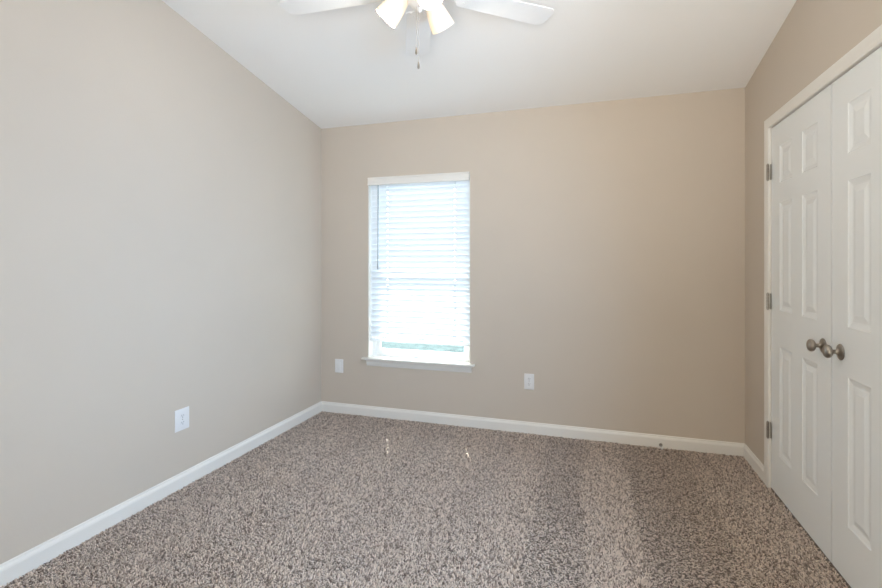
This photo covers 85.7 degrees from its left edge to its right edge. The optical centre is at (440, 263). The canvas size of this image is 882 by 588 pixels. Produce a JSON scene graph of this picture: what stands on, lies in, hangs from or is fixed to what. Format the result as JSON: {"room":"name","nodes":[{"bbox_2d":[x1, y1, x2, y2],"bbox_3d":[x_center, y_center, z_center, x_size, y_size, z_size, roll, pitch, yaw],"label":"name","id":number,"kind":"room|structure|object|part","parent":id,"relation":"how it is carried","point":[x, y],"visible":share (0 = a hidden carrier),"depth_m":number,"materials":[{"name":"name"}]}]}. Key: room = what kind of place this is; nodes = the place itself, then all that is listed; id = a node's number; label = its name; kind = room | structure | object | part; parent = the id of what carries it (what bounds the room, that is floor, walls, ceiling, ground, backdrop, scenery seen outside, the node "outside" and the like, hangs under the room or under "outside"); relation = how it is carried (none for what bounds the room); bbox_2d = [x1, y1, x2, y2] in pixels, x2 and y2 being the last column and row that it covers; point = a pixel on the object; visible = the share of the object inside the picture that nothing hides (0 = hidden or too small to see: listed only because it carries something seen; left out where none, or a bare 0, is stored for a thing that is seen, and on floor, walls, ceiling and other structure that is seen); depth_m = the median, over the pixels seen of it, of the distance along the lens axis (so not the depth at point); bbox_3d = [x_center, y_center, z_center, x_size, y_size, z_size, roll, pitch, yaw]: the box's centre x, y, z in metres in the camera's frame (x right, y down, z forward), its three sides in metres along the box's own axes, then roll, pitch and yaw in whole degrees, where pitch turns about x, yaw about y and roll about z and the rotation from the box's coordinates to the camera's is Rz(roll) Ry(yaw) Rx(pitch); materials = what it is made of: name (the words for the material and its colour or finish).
{"room":"empty bedroom","nodes":[
{"label":"empty bedroom","id":0,"kind":"room"},
{"bbox_2d":[0,0,320,563],"bbox_3d":[-1.739,-0.263,2.131,0.140,3.316,4.489,0,0,18],"label":"wall","id":1,"kind":"structure","parent":0,"point":[160,201],"depth_m":2.43,"materials":[{"name":"beige paint"}]},
{"bbox_2d":[0,401,321,587],"bbox_3d":[-1.667,1.236,2.106,0.014,0.089,4.204,0,0,18],"label":"baseboard","id":2,"kind":"structure","parent":1,"relation":"attached to","point":[44,552],"depth_m":2.40,"materials":[{"name":"white wood"}]},
{"bbox_2d":[175,406,188,432],"bbox_3d":[-1.476,0.890,2.714,0.008,0.123,0.099,0,0,18],"label":"wall outlet","id":3,"kind":"object","parent":1,"relation":"attached to","point":[181,415],"visible":1,"depth_m":2.71,"materials":[{"name":"white plastic"}]},
{"bbox_2d":[4,413,850,587],"bbox_3d":[0.185,1.338,1.520,4.178,0.114,4.489,0,0,18],"label":"floor","id":4,"kind":"structure","parent":0,"point":[559,487],"depth_m":2.22,"materials":[{"name":"grey carpet"}]},
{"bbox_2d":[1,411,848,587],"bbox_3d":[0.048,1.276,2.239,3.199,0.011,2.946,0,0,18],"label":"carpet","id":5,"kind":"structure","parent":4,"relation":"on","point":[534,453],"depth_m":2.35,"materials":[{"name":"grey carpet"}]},
{"bbox_2d":[162,0,796,128],"bbox_3d":[-0.148,-1.575,1.626,3.478,0.872,4.489,0,0,18],"label":"ceiling","id":6,"kind":"structure","parent":0,"point":[347,66],"depth_m":2.91,"materials":[{"name":"white paint"}]},
{"bbox_2d":[279,0,553,68],"bbox_3d":[-0.130,-1.139,2.025,1.219,0.643,1.255,0,0,18],"label":"ceiling fan","id":7,"kind":"object","parent":6,"relation":"hanging from","point":[419,22],"visible":1,"depth_m":2.15,"materials":[{"name":"white plastic"}]},
{"bbox_3d":[-0.494,-1.168,2.124,0.463,0.006,0.136,0,4,14],"label":"blade","id":8,"kind":"part","parent":7,"relation":"part of","materials":[{"name":"white wood"}]},
{"bbox_3d":[-0.196,-1.102,2.043,0.109,0.129,0.109,44,8,8],"label":"lamp shade","id":9,"kind":"part","parent":7,"relation":"part of","materials":[{"name":"white glass"}]},
{"bbox_3d":[-0.104,-1.000,2.010,0.002,0.177,0.002,0,0,18],"label":"pull chain","id":10,"kind":"part","parent":7,"relation":"part of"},
{"bbox_3d":[-0.118,-1.168,2.438,0.136,0.006,0.463,-4,0,-4],"label":"blade","id":11,"kind":"part","parent":7,"relation":"part of","materials":[{"name":"white wood"}]},
{"bbox_3d":[-0.095,-0.967,2.001,0.002,0.242,0.002,0,0,18],"label":"pull chain","id":12,"kind":"part","parent":7,"relation":"part of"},
{"bbox_3d":[-0.055,-1.102,1.920,0.109,0.129,0.109,0,-43,-19],"label":"lamp shade","id":13,"kind":"part","parent":7,"relation":"part of","materials":[{"name":"white glass"}]},
{"bbox_3d":[-0.018,-1.102,2.103,0.109,0.129,0.109,0,43,41],"label":"lamp shade","id":14,"kind":"part","parent":7,"relation":"part of","materials":[{"name":"white glass"}]},
{"bbox_3d":[0.297,-1.168,2.177,0.463,0.006,0.136,0,-4,-22],"label":"blade","id":15,"kind":"part","parent":7,"relation":"part of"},
{"bbox_2d":[321,88,744,442],"bbox_3d":[0.510,0.101,3.698,3.478,2.588,0.140,0,0,18],"label":"wall","id":16,"kind":"structure","parent":0,"point":[607,238],"depth_m":3.47,"materials":[{"name":"beige paint"}]},
{"bbox_2d":[335,359,342,372],"bbox_3d":[-0.869,0.876,4.059,0.078,0.117,0.008,0,0,18],"label":"wall plate","id":17,"kind":"object","parent":16,"relation":"attached to","point":[338,362],"visible":1,"depth_m":4.06,"materials":[{"name":"white plastic"}]},
{"bbox_2d":[361,172,474,372],"bbox_3d":[-0.179,0.072,3.887,0.959,1.566,0.193,0,0,18],"label":"window","id":18,"kind":"structure","parent":16,"relation":"in","point":[377,356],"depth_m":3.91,"materials":[{"name":"white plastic"}]},
{"bbox_3d":[-0.187,0.792,3.860,0.959,0.019,0.135,0,0,18],"label":"sill","id":19,"kind":"part","parent":18,"relation":"part of","materials":[{"name":"white wood"}]},
{"bbox_2d":[367,172,469,345],"bbox_3d":[-0.185,-0.031,3.865,0.869,1.364,0.084,0,0,18],"label":"window blind","id":20,"kind":"object","parent":18,"relation":"attached to","point":[421,238],"visible":0.96,"depth_m":3.87,"materials":[{"name":"white plastic"}]},
{"bbox_3d":[-0.179,0.641,3.882,0.859,0.020,0.048,0,0,18],"label":"rail","id":21,"kind":"part","parent":20,"relation":"part of","materials":[{"name":"white plastic"}]},
{"bbox_3d":[0.120,-0.011,3.786,0.002,1.299,0.042,0,0,18],"label":"ladder cord","id":22,"kind":"part","parent":20,"relation":"part of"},
{"bbox_3d":[-0.158,0.048,3.949,0.877,1.515,0.063,0,0,18],"label":"frame","id":23,"kind":"part","parent":18,"relation":"part of","materials":[{"name":"white plastic"}]},
{"bbox_3d":[-0.162,0.417,3.937,0.809,0.715,0.022,0,0,18],"label":"sash","id":24,"kind":"part","parent":18,"relation":"part of","materials":[{"name":"white plastic"}]},
{"bbox_2d":[524,373,533,389],"bbox_3d":[0.662,0.889,3.572,0.074,0.119,0.008,0,0,18],"label":"wall outlet","id":25,"kind":"object","parent":16,"relation":"attached to","point":[528,378],"visible":1,"depth_m":3.57,"materials":[{"name":"white plastic"}]},
{"bbox_2d":[322,401,744,456],"bbox_3d":[0.487,1.236,3.625,3.198,0.089,0.014,0,0,18],"label":"baseboard","id":26,"kind":"structure","parent":16,"relation":"attached to","point":[593,434],"depth_m":3.52,"materials":[{"name":"white wood"}]},
{"bbox_2d":[745,0,881,464],"bbox_3d":[1.430,-0.263,1.124,0.115,3.316,4.489,0,0,18],"label":"wall","id":27,"kind":"structure","parent":0,"point":[815,34],"depth_m":2.78,"materials":[{"name":"beige paint"}]},
{"bbox_2d":[743,444,763,481],"bbox_3d":[1.943,1.236,2.951,0.014,0.089,0.406,0,0,18],"label":"baseboard","id":28,"kind":"structure","parent":27,"relation":"attached to","point":[755,463],"depth_m":2.94,"materials":[{"name":"white wood"}]},
{"bbox_2d":[766,84,831,562],"bbox_3d":[1.756,0.255,2.369,0.094,2.036,0.719,0,0,18],"label":"door","id":29,"kind":"structure","parent":27,"relation":"in","point":[801,143],"depth_m":2.30,"materials":[{"name":"white wood"}]},
{"bbox_3d":[1.653,0.363,2.101,0.060,0.066,0.066,0,0,18],"label":"knob","id":30,"kind":"part","parent":29,"relation":"part of","materials":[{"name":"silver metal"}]},
{"bbox_2d":[764,25,881,487],"bbox_3d":[1.702,0.228,2.005,0.131,2.106,1.541,0,0,18],"label":"door frame","id":31,"kind":"structure","parent":27,"relation":"attached to","point":[874,39],"depth_m":2.70,"materials":[{"name":"white wood"}]},
{"bbox_2d":[822,46,881,587],"bbox_3d":[1.536,0.255,1.676,0.094,2.036,0.719,0,0,18],"label":"door","id":32,"kind":"structure","parent":27,"relation":"in","point":[855,352],"depth_m":1.82,"materials":[{"name":"white wood"}]},
{"bbox_3d":[1.607,0.363,1.955,0.060,0.066,0.066,0,0,18],"label":"knob","id":33,"kind":"part","parent":32,"relation":"part of","materials":[{"name":"silver metal"}]},
{"label":"outside","id":34,"kind":"structure","parent":0,"visible":0},
{"bbox_2d":[381,285,463,352],"bbox_3d":[5.675,1.650,21.160,26.000,0.150,36.231,0,0,18],"label":"lawn","id":35,"kind":"structure","parent":34,"point":[391,345],"depth_m":9.11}
]}

